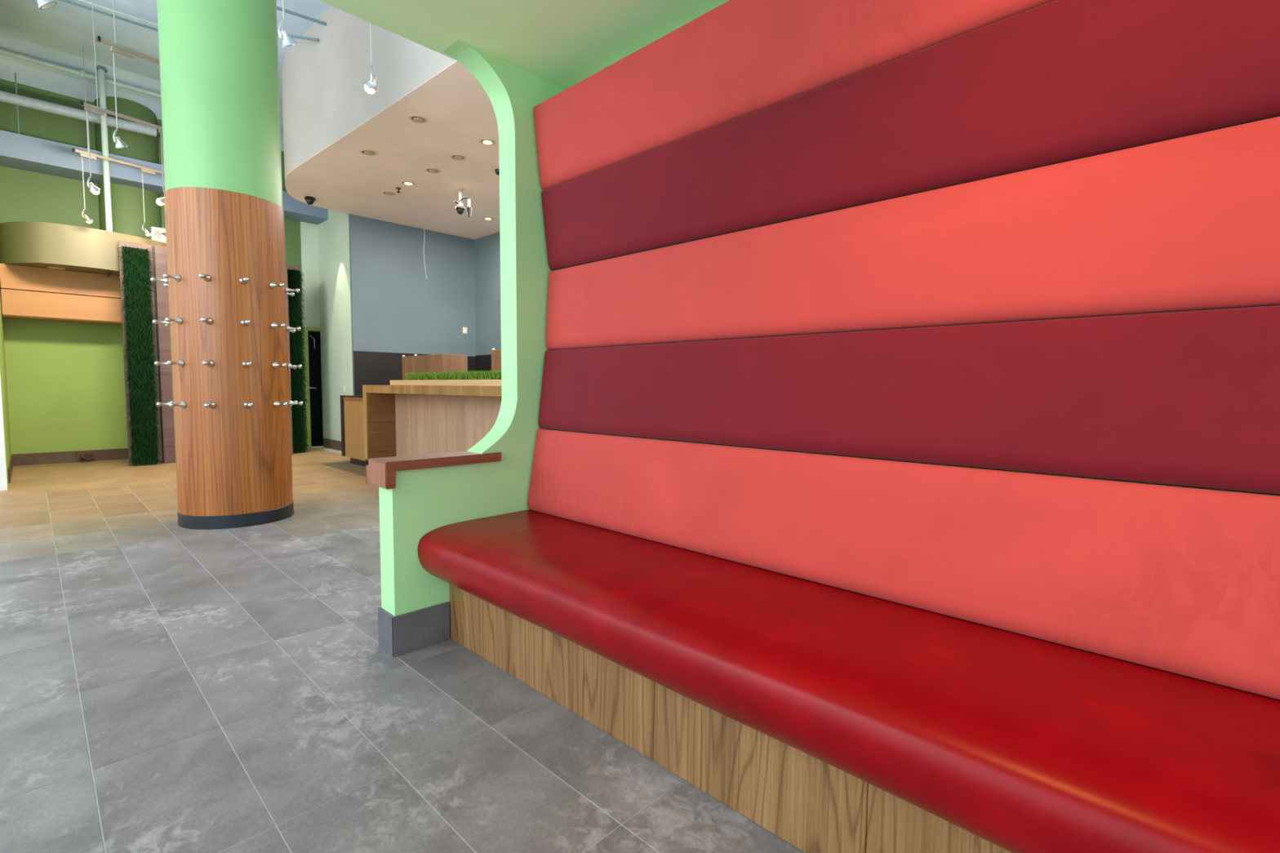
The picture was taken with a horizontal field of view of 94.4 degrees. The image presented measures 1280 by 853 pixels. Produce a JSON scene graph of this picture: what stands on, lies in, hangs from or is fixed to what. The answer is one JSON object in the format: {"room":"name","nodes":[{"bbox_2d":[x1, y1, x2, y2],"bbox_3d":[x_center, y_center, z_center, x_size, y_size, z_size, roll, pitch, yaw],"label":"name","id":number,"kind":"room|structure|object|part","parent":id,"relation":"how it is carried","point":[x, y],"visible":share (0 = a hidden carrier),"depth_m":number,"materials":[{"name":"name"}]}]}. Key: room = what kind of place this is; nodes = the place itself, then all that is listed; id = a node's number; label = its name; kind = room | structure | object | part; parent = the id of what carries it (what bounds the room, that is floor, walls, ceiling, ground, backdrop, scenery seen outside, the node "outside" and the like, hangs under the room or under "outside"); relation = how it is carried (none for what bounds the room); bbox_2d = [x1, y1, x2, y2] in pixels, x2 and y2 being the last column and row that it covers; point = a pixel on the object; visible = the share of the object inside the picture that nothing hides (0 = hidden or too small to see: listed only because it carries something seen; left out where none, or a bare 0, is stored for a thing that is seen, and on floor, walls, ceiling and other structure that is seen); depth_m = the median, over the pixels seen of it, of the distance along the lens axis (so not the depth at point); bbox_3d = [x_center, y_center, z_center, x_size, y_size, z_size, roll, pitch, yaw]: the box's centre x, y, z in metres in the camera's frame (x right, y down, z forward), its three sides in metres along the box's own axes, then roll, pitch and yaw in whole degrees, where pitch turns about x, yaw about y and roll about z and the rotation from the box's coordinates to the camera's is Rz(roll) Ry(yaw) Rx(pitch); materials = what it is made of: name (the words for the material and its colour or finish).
{"room":"eatery","nodes":[
{"label":"eatery","id":0,"kind":"room"},
{"bbox_2d":[0,286,13,490],"bbox_3d":[-8.538,-1.938,5.549,2.518,5.200,3.418,4,5,44],"label":"wall","id":1,"kind":"structure","parent":0,"point":[6,457],"depth_m":6.49,"materials":[{"name":"paint"}]},
{"bbox_2d":[0,263,121,324],"bbox_3d":[-7.380,-1.757,8.233,0.410,0.642,2.040,4,5,44],"label":"wood wall panel","id":2,"kind":"object","parent":1,"relation":"attached to","point":[27,292],"visible":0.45,"depth_m":7.74,"materials":[{"name":"brown wood"}]},
{"bbox_3d":[-7.242,-1.916,8.090,0.030,0.299,2.038,4,5,44],"label":"panel","id":3,"kind":"part","parent":2,"relation":"part of","materials":[{"name":"brown wood"}]},
{"bbox_3d":[-7.244,-1.597,8.111,0.030,0.317,2.038,4,5,44],"label":"panel","id":4,"kind":"part","parent":2,"relation":"part of","materials":[{"name":"brown wood"}]},
{"bbox_2d":[0,48,160,97],"bbox_3d":[-6.702,-4.571,8.141,0.087,0.087,3.090,4,5,44],"label":"ceiling pipe","id":5,"kind":"object","parent":1,"relation":"attached to","point":[80,73],"visible":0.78,"depth_m":7.56,"materials":[{"name":"metal"}]},
{"bbox_2d":[0,90,162,137],"bbox_3d":[-7.345,-4.119,7.871,0.126,0.151,1.771,4,5,44],"label":"duct","id":6,"kind":"object","parent":1,"relation":"attached to","point":[6,97],"visible":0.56,"depth_m":7.73,"materials":[{"name":"metal"}]},
{"bbox_2d":[0,221,166,275],"bbox_3d":[-7.167,-2.316,8.059,0.900,0.497,2.145,4,5,44],"label":"curved soffit","id":7,"kind":"structure","parent":1,"relation":"attached to","point":[45,245],"depth_m":7.41,"materials":[{"name":"beige paint"}]},
{"bbox_2d":[47,266,66,270],"bbox_3d":[-7.516,-2.033,7.633,0.176,0.016,0.176,4,5,44],"label":"recessed light","id":8,"kind":"object","parent":7,"relation":"in","point":[51,268],"visible":1,"depth_m":7.62,"materials":[{"name":"beige"}]},
{"bbox_2d":[149,226,165,243],"bbox_3d":[-6.825,-2.695,8.399,0.160,0.219,0.170,4,5,44],"label":"speaker","id":9,"kind":"object","parent":7,"relation":"on","point":[156,234],"visible":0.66,"depth_m":8.33},
{"bbox_2d":[154,231,163,239],"bbox_3d":[-6.771,-2.701,8.346,0.010,0.110,0.110,4,5,44],"label":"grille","id":10,"kind":"object","parent":9,"relation":"attached to","point":[157,234],"depth_m":8.34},
{"bbox_2d":[58,0,158,31],"bbox_3d":[-5.954,-4.485,6.329,1.553,0.028,0.028,-3,5,-42],"label":"pipe","id":11,"kind":"object","parent":1,"relation":"attached to","point":[64,1],"visible":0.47,"depth_m":6.46,"materials":[{"name":"metal"}]},
{"bbox_2d":[76,0,157,26],"bbox_3d":[-5.860,-4.478,6.239,1.553,0.028,0.028,-3,5,-42],"label":"pipe","id":12,"kind":"object","parent":1,"relation":"attached to","point":[82,1],"visible":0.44,"depth_m":6.42,"materials":[{"name":"metal"}]},
{"bbox_2d":[0,79,319,466],"bbox_3d":[-8.101,-2.090,7.895,0.170,5.200,7.400,4,5,44],"label":"wall","id":13,"kind":"structure","parent":0,"point":[65,380],"depth_m":8.07,"materials":[{"name":"paint"}]},
{"bbox_2d":[94,66,112,231],"bbox_3d":[-7.002,-3.563,7.762,0.120,2.175,0.120,4,5,44],"label":"vertical pipe","id":14,"kind":"object","parent":13,"relation":"attached to","point":[101,70],"visible":0.82,"depth_m":7.74,"materials":[{"name":"metal"}]},
{"bbox_2d":[93,96,161,239],"bbox_3d":[-7.232,-3.650,8.396,0.220,2.120,0.680,4,5,44],"label":"wall","id":15,"kind":"structure","parent":13,"relation":"attached to","point":[126,202],"depth_m":8.33,"materials":[{"name":"green paint"}]},
{"bbox_2d":[0,33,284,151],"bbox_3d":[-6.614,-4.602,8.546,0.839,0.250,3.805,4,5,44],"label":"air duct","id":16,"kind":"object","parent":13,"relation":"attached to","point":[28,73],"depth_m":7.72,"materials":[{"name":"white metal"}]},
{"bbox_3d":[-7.014,-3.345,8.816,0.019,2.400,3.520,4,5,44],"label":"wall panel","id":17,"kind":"part","parent":13,"relation":"part of","materials":[{"name":"green paint"}]},
{"bbox_2d":[0,129,328,224],"bbox_3d":[-6.723,-3.554,8.713,0.519,0.305,3.805,4,5,44],"label":"beam","id":18,"kind":"structure","parent":13,"relation":"attached to","point":[17,151],"depth_m":7.82,"materials":[{"name":"blue paint"}]},
{"bbox_2d":[302,326,323,448],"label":"door","id":19,"kind":"structure","parent":13,"relation":"in","point":[313,355],"depth_m":11.37,"materials":[{"name":"paint"}]},
{"bbox_3d":[-5.836,-0.676,10.340,0.190,2.090,0.070,4,5,44],"label":"frame","id":20,"kind":"part","parent":19,"relation":"part of","materials":[{"name":"paint"}]},
{"bbox_3d":[-5.732,-1.702,10.371,0.190,0.065,0.205,4,5,44],"label":"frame","id":21,"kind":"part","parent":19,"relation":"part of","materials":[{"name":"paint"}]},
{"bbox_2d":[0,0,330,116],"bbox_3d":[-1.976,-4.467,4.033,14.900,0.150,10.600,4,5,44],"label":"ceiling","id":22,"kind":"structure","parent":0,"point":[64,27],"depth_m":6.84,"materials":[{"name":"grey paint"}]},
{"bbox_2d":[14,72,19,133],"bbox_3d":[-7.794,-4.019,7.414,0.016,0.779,0.016,4,5,44],"label":"rod","id":23,"kind":"object","parent":22,"relation":"hanging from","point":[15,84],"visible":0.65,"depth_m":7.41,"materials":[{"name":"paint"}]},
{"bbox_2d":[71,45,164,175],"bbox_3d":[-6.589,-3.995,7.599,0.036,1.335,1.083,3,4,32],"label":"track","id":24,"kind":"object","parent":22,"relation":"hanging from","point":[82,153],"visible":0.82,"depth_m":7.46,"materials":[{"name":"metal"}]},
{"bbox_2d":[81,156,93,223],"bbox_3d":[-6.850,-2.915,7.323,0.085,0.788,0.102,4,5,44],"label":"pendant lamp","id":25,"kind":"object","parent":24,"relation":"hanging from","point":[88,220],"visible":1,"depth_m":7.31,"materials":[{"name":"silver metal"}]},
{"bbox_3d":[-6.589,-3.380,7.649,0.034,0.030,1.063,3,4,32],"label":"rail","id":26,"kind":"part","parent":24,"relation":"part of","materials":[{"name":"metal"}]},
{"bbox_2d":[142,173,151,235],"bbox_3d":[-6.558,-2.938,7.855,0.086,0.808,0.101,4,5,44],"label":"pendant lamp","id":27,"kind":"object","parent":24,"relation":"hanging from","point":[146,232],"visible":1,"depth_m":7.84,"materials":[{"name":"silver metal"}]},
{"bbox_2d":[161,177,165,239],"bbox_3d":[-6.441,-2.949,8.024,0.097,0.808,0.090,4,5,44],"label":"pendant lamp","id":28,"kind":"object","parent":24,"relation":"hanging from","point":[163,235],"visible":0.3,"depth_m":8.02,"materials":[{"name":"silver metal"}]},
{"bbox_2d":[80,0,162,133],"bbox_3d":[-5.385,-3.904,6.359,0.036,1.335,0.988,3,4,32],"label":"track","id":29,"kind":"object","parent":22,"relation":"hanging from","point":[90,108],"visible":0.62,"depth_m":6.11,"materials":[{"name":"metal"}]},
{"bbox_2d":[86,111,100,195],"bbox_3d":[-5.645,-2.810,6.101,0.086,0.818,0.101,4,5,44],"label":"pendant lamp","id":30,"kind":"object","parent":29,"relation":"hanging from","point":[95,190],"visible":1,"depth_m":6.08,"materials":[{"name":"silver metal"}]},
{"bbox_3d":[-5.385,-3.288,6.408,0.034,0.030,0.968,3,4,32],"label":"rail","id":31,"kind":"part","parent":29,"relation":"part of","materials":[{"name":"metal"}]},
{"bbox_2d":[155,133,164,205],"bbox_3d":[-5.336,-2.855,6.589,0.090,0.788,0.095,4,5,44],"label":"pendant lamp","id":32,"kind":"object","parent":29,"relation":"hanging from","point":[160,202],"visible":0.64,"depth_m":6.58,"materials":[{"name":"silver metal"}]},
{"bbox_3d":[-5.349,-2.497,6.604,0.072,0.072,0.068,4,5,44],"label":"bulb","id":33,"kind":"part","parent":32,"relation":"part of","materials":[{"name":"white glass"}]},
{"bbox_2d":[96,0,159,65],"bbox_3d":[-4.217,-3.816,5.176,0.036,1.335,0.860,3,4,32],"label":"track","id":34,"kind":"object","parent":22,"relation":"hanging from","point":[115,47],"visible":0.64,"depth_m":4.98,"materials":[{"name":"metal"}]},
{"bbox_2d":[112,53,128,148],"bbox_3d":[-4.428,-2.750,5.031,0.088,0.776,0.099,4,5,44],"label":"pendant lamp","id":35,"kind":"object","parent":34,"relation":"hanging from","point":[119,144],"visible":1,"depth_m":5.01,"materials":[{"name":"silver metal"}]},
{"bbox_3d":[-4.216,-3.200,5.225,0.034,0.030,0.840,3,4,32],"label":"rail","id":36,"kind":"part","parent":34,"relation":"part of","materials":[{"name":"metal"}]},
{"bbox_3d":[-1.822,-3.709,3.845,0.343,1.335,1.427,4,5,44],"label":"track","id":37,"kind":"object","parent":22,"relation":"hanging from","visible":0},
{"bbox_2d":[277,0,297,47],"bbox_3d":[-2.093,-2.630,3.498,0.087,0.776,0.102,4,5,44],"label":"pendant lamp","id":38,"kind":"object","parent":37,"relation":"hanging from","point":[286,41],"visible":1,"depth_m":3.49,"materials":[{"name":"silver metal"}]},
{"bbox_2d":[363,22,377,94],"bbox_3d":[-1.812,-2.649,3.978,0.095,0.798,0.089,1,4,14],"label":"pendant lamp","id":39,"kind":"object","parent":37,"relation":"hanging from","point":[370,86],"visible":0.99,"depth_m":3.97,"materials":[{"name":"silver metal"}]},
{"bbox_3d":[-1.825,-2.287,4.006,0.072,0.072,0.068,4,5,44],"label":"bulb","id":40,"kind":"part","parent":39,"relation":"part of","materials":[{"name":"white glass"}]},
{"bbox_3d":[-3.375,-3.651,2.789,0.258,1.335,1.047,4,5,44],"label":"track","id":41,"kind":"object","parent":22,"relation":"hanging from","visible":0},
{"bbox_2d":[35,0,57,9],"bbox_3d":[-3.181,-2.615,3.145,0.090,0.776,0.097,4,5,44],"label":"pendant lamp","id":42,"kind":"object","parent":41,"relation":"hanging from","point":[42,4],"visible":1,"depth_m":3.16,"materials":[{"name":"silver metal"}]},
{"bbox_2d":[317,209,352,450],"bbox_3d":[-5.028,-2.198,9.889,1.499,5.200,0.153,4,5,44],"label":"wall","id":43,"kind":"structure","parent":0,"point":[333,233],"depth_m":9.92,"materials":[{"name":"paint"}]},
{"bbox_2d":[281,5,499,239],"bbox_3d":[-1.585,-3.866,7.028,7.239,1.440,3.376,4,5,44],"label":"ceiling","id":44,"kind":"structure","parent":0,"point":[329,116],"depth_m":6.71,"materials":[{"name":"white paint"}]},
{"bbox_2d":[277,32,318,41],"bbox_3d":[-3.965,-4.391,6.656,0.704,0.128,0.028,1,4,1],"label":"pipe","id":45,"kind":"object","parent":44,"relation":"attached to","point":[291,36],"visible":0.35,"depth_m":6.64,"materials":[{"name":"metal"}]},
{"bbox_2d":[276,6,326,26],"bbox_3d":[-3.681,-4.442,6.405,0.546,0.072,0.032,-2,4,-29],"label":"pipe","id":46,"kind":"object","parent":44,"relation":"attached to","point":[277,7],"visible":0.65,"depth_m":6.41,"materials":[{"name":"metal"}]},
{"bbox_2d":[304,195,315,204],"bbox_3d":[-4.704,-3.212,8.447,0.140,0.100,0.140,4,5,44],"label":"dome camera","id":47,"kind":"object","parent":44,"relation":"attached to","point":[309,200],"visible":1,"depth_m":8.41,"materials":[{"name":"black plastic"}]},
{"bbox_2d":[359,149,376,155],"bbox_3d":[-3.112,-3.131,6.780,0.176,0.016,0.176,4,5,44],"label":"recessed light","id":48,"kind":"object","parent":44,"relation":"in","point":[366,152],"visible":1,"depth_m":6.77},
{"bbox_2d":[382,191,395,195],"bbox_3d":[-3.484,-3.229,8.212,0.176,0.016,0.176,4,5,44],"label":"recessed light","id":49,"kind":"object","parent":44,"relation":"in","point":[386,193],"visible":1,"depth_m":8.19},
{"bbox_2d":[400,180,415,186],"bbox_3d":[-3.054,-3.198,7.799,0.176,0.016,0.176,4,5,44],"label":"recessed light","id":50,"kind":"object","parent":44,"relation":"in","point":[403,182],"visible":1,"depth_m":7.78,"materials":[{"name":"white"}]},
{"bbox_2d":[408,115,426,123],"bbox_3d":[-2.219,-3.067,5.920,0.176,0.016,0.176,4,5,44],"label":"recessed light","id":51,"kind":"object","parent":44,"relation":"in","point":[415,118],"visible":1,"depth_m":5.91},
{"bbox_2d":[423,222,426,278],"bbox_3d":[-3.509,-2.878,9.673,0.020,0.910,0.049,4,5,44],"label":"wire","id":52,"kind":"object","parent":44,"relation":"hanging from","point":[424,222],"visible":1,"depth_m":9.66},
{"bbox_2d":[425,167,439,173],"bbox_3d":[-2.566,-3.163,7.332,0.176,0.016,0.176,4,5,44],"label":"recessed light","id":53,"kind":"object","parent":44,"relation":"in","point":[430,170],"visible":1,"depth_m":7.32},
{"bbox_2d":[449,154,466,159],"bbox_3d":[-2.119,-3.131,6.897,0.176,0.016,0.176,4,5,44],"label":"recessed light","id":54,"kind":"object","parent":44,"relation":"in","point":[456,157],"visible":1,"depth_m":6.88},
{"bbox_2d":[453,187,471,217],"bbox_3d":[-2.397,-3.036,8.029,0.214,0.360,0.135,1,4,4],"label":"dome camera","id":55,"kind":"object","parent":44,"relation":"attached to","point":[460,208],"visible":1,"depth_m":8.02,"materials":[{"name":"beige plastic"}]},
{"bbox_3d":[-2.437,-3.089,8.029,0.026,0.225,0.026,-1,4,-23],"label":"stem","id":56,"kind":"part","parent":55,"relation":"part of","materials":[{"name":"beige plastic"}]},
{"bbox_3d":[-2.437,-3.206,8.021,0.120,0.020,0.120,4,5,44],"label":"ceiling plate","id":57,"kind":"part","parent":55,"relation":"part of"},
{"bbox_2d":[479,137,495,145],"bbox_3d":[-1.664,-3.098,6.457,0.176,0.016,0.176,4,5,44],"label":"recessed light","id":58,"kind":"object","parent":44,"relation":"in","point":[486,141],"visible":1,"depth_m":6.44,"materials":[{"name":"white"}]},
{"bbox_2d":[482,217,493,220],"bbox_3d":[-2.416,-3.300,9.417,0.176,0.016,0.176,4,5,44],"label":"recessed light","id":59,"kind":"object","parent":44,"relation":"in","point":[483,218],"visible":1,"depth_m":9.40,"materials":[{"name":"white"}]},
{"bbox_2d":[494,168,499,175],"bbox_3d":[-1.742,-3.139,7.324,0.100,0.050,0.100,4,5,44],"label":"dome camera","id":60,"kind":"object","parent":44,"relation":"attached to","point":[496,171],"visible":0.55,"depth_m":7.29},
{"bbox_2d":[0,447,804,852],"bbox_3d":[-2.269,0.838,4.629,15.600,0.120,10.600,4,5,44],"label":"floor","id":61,"kind":"structure","parent":0,"point":[166,686],"depth_m":1.98,"materials":[{"name":"tile"}]},
{"bbox_2d":[70,450,94,462],"bbox_3d":[-7.744,0.415,8.230,0.067,0.159,0.251,4,5,44],"label":"tape roll","id":62,"kind":"object","parent":61,"relation":"on","point":[82,457],"visible":1,"depth_m":8.25,"materials":[{"name":"brown plastic"}]},
{"bbox_2d":[117,240,163,466],"bbox_3d":[-6.646,-0.912,7.890,0.188,3.028,0.414,4,5,44],"label":"wall panel","id":63,"kind":"object","parent":61,"relation":"on","point":[138,309],"visible":1,"depth_m":7.88,"materials":[{"name":"green plant"}]},
{"bbox_2d":[151,244,293,463],"bbox_3d":[-6.027,-1.002,8.658,0.060,2.960,1.618,4,5,44],"label":"wall panel","id":64,"kind":"object","parent":61,"relation":"on","point":[159,252],"visible":0.24,"depth_m":8.12,"materials":[{"name":"black laminate"}]},
{"bbox_2d":[150,0,303,529],"bbox_3d":[-3.279,-1.841,4.713,0.974,5.200,0.965,3,5,35],"label":"column","id":65,"kind":"structure","parent":61,"relation":"on","point":[225,280],"depth_m":4.45,"materials":[{"name":"green paint"}]},
{"bbox_2d":[287,264,310,453],"bbox_3d":[-5.508,-1.033,9.458,0.188,3.045,0.372,4,5,44],"label":"screen","id":66,"kind":"object","parent":61,"relation":"on","point":[299,437],"visible":0.76,"depth_m":9.47,"materials":[{"name":"green plant"}]},
{"bbox_2d":[321,461,365,475],"bbox_3d":[-3.685,0.548,7.867,1.560,0.008,0.510,4,5,44],"label":"floor mat","id":67,"kind":"object","parent":61,"relation":"on","point":[348,466],"visible":0.31,"depth_m":7.88,"materials":[{"name":"rubber"}]},
{"bbox_2d":[339,395,368,466],"bbox_3d":[-3.666,0.036,8.454,0.838,0.952,0.860,4,5,44],"label":"base cabinet","id":68,"kind":"object","parent":61,"relation":"on","point":[351,406],"visible":0.41,"depth_m":8.15,"materials":[{"name":"brown wood"}]},
{"bbox_3d":[-3.916,-0.019,8.694,0.100,0.843,0.860,4,5,44],"label":"panel","id":69,"kind":"part","parent":68,"relation":"part of","materials":[{"name":"black laminate"}]},
{"bbox_3d":[-3.620,-0.395,8.383,0.718,0.046,0.842,4,5,44],"label":"rail","id":70,"kind":"part","parent":68,"relation":"part of","materials":[{"name":"brown wood"}]},
{"bbox_2d":[362,385,502,459],"bbox_3d":[-1.498,0.118,6.364,5.180,1.100,0.880,4,5,44],"label":"counter","id":71,"kind":"object","parent":61,"relation":"on","point":[399,420],"depth_m":7.32,"materials":[{"name":"brown wood"}]},
{"bbox_3d":[-3.317,-0.023,8.125,0.110,0.880,0.880,4,5,44],"label":"waterfall leg","id":72,"kind":"part","parent":71,"relation":"part of","materials":[{"name":"brown wood"}]},
{"bbox_2d":[401,354,467,386],"bbox_3d":[-3.035,-0.281,8.742,1.270,1.557,0.380,4,5,44],"label":"box","id":73,"kind":"object","parent":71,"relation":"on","point":[431,363],"visible":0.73,"depth_m":8.36,"materials":[{"name":"brown wood"}]},
{"bbox_2d":[390,369,501,386],"bbox_3d":[-1.289,-0.490,5.972,4.397,0.167,0.600,4,5,44],"label":"grass planter","id":74,"kind":"object","parent":71,"relation":"on","point":[478,378],"visible":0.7,"depth_m":6.30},
{"bbox_3d":[-1.490,0.120,6.293,5.069,0.865,0.030,4,5,44],"label":"panel","id":75,"kind":"part","parent":71,"relation":"part of","materials":[{"name":"brown wood"}]},
{"bbox_2d":[491,348,501,372],"bbox_3d":[-1.194,-0.151,6.960,1.400,1.562,0.380,4,5,44],"label":"box","id":76,"kind":"object","parent":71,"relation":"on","point":[495,354],"visible":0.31,"depth_m":7.19,"materials":[{"name":"brown wood"}]},
{"bbox_2d":[417,0,1279,852],"bbox_3d":[0.648,-0.193,1.444,3.596,2.404,0.793,4,5,44],"label":"bench","id":77,"kind":"object","parent":61,"relation":"on","point":[1032,236],"visible":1,"depth_m":1.50,"materials":[{"name":"red leather"}]},
{"bbox_3d":[-0.496,0.816,2.280,0.894,0.261,0.033,4,5,44],"label":"plinth panel","id":78,"kind":"part","parent":77,"relation":"part of","materials":[{"name":"brown wood"}]},
{"bbox_3d":[0.166,0.863,1.639,0.948,0.261,0.033,4,5,44],"label":"plinth panel","id":79,"kind":"part","parent":77,"relation":"part of","materials":[{"name":"brown wood"}]},
{"bbox_2d":[533,0,1054,191],"bbox_3d":[0.837,-1.215,1.563,3.596,0.378,0.155,4,5,44],"label":"cushion","id":80,"kind":"object","parent":77,"relation":"on","point":[738,60],"depth_m":2.00,"materials":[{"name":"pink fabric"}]},
{"bbox_2d":[417,509,1279,852],"bbox_3d":[0.561,0.632,1.416,3.596,0.260,0.563,4,5,44],"label":"seat cushion","id":81,"kind":"object","parent":77,"relation":"on","point":[1015,740],"depth_m":1.23,"materials":[{"name":"red leather"}]},
{"bbox_2d":[527,428,1279,699],"bbox_3d":[0.797,0.304,1.635,3.596,0.401,0.168,4,5,44],"label":"cushion","id":82,"kind":"object","parent":77,"relation":"on","point":[1175,583],"depth_m":1.49,"materials":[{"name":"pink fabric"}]},
{"bbox_2d":[537,305,1279,494],"bbox_3d":[0.840,-0.083,1.650,3.596,0.386,0.153,4,5,44],"label":"cushion","id":83,"kind":"object","parent":77,"relation":"on","point":[1177,395],"depth_m":1.53,"materials":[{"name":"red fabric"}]},
{"bbox_2d":[541,0,1279,271],"bbox_3d":[0.864,-0.849,1.619,3.596,0.373,0.158,4,5,44],"label":"cushion","id":84,"kind":"object","parent":77,"relation":"on","point":[1016,86],"depth_m":1.58,"materials":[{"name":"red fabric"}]},
{"bbox_2d":[545,116,1279,350],"bbox_3d":[0.866,-0.466,1.649,3.596,0.382,0.132,4,5,44],"label":"cushion","id":85,"kind":"object","parent":77,"relation":"on","point":[1183,224],"depth_m":1.54,"materials":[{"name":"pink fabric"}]},
{"bbox_3d":[1.135,0.933,0.701,1.748,0.261,0.033,4,5,44],"label":"plinth panel","id":86,"kind":"part","parent":77,"relation":"part of","materials":[{"name":"brown wood"}]},
{"bbox_2d":[348,213,475,395],"bbox_3d":[-3.714,-2.208,10.190,0.085,5.200,2.390,4,5,44],"label":"wall","id":87,"kind":"structure","parent":0,"point":[397,311],"depth_m":9.92,"materials":[{"name":"grey paint"}]},
{"bbox_2d":[462,327,466,333],"bbox_3d":[-3.175,-1.742,10.748,0.012,0.115,0.090,4,5,44],"label":"wall switch","id":88,"kind":"object","parent":87,"relation":"attached to","point":[464,329],"visible":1,"depth_m":10.74,"materials":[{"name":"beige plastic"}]},
{"bbox_2d":[377,40,568,657],"bbox_3d":[-0.719,-0.357,2.707,0.155,2.544,0.933,4,5,44],"label":"wall","id":89,"kind":"structure","parent":0,"point":[414,611],"depth_m":2.72,"materials":[{"name":"green paint"}]},
{"bbox_2d":[365,450,501,489],"bbox_3d":[-0.889,0.178,2.588,0.203,0.108,0.525,4,5,44],"label":"armrest","id":90,"kind":"object","parent":89,"relation":"attached to","point":[380,472],"visible":0.98,"depth_m":2.45,"materials":[{"name":"brown wood"}]},
{"bbox_2d":[475,231,501,371],"bbox_3d":[-0.240,-2.053,8.265,7.640,5.200,0.163,4,5,44],"label":"wall","id":91,"kind":"structure","parent":0,"point":[487,248],"depth_m":10.59,"materials":[{"name":"grey paint"}]},
{"bbox_2d":[318,0,729,89],"bbox_3d":[0.149,-1.594,0.683,4.100,0.207,2.720,4,5,44],"label":"ceiling","id":92,"kind":"structure","parent":0,"point":[563,43],"depth_m":2.37,"materials":[{"name":"green paint"}]}
]}

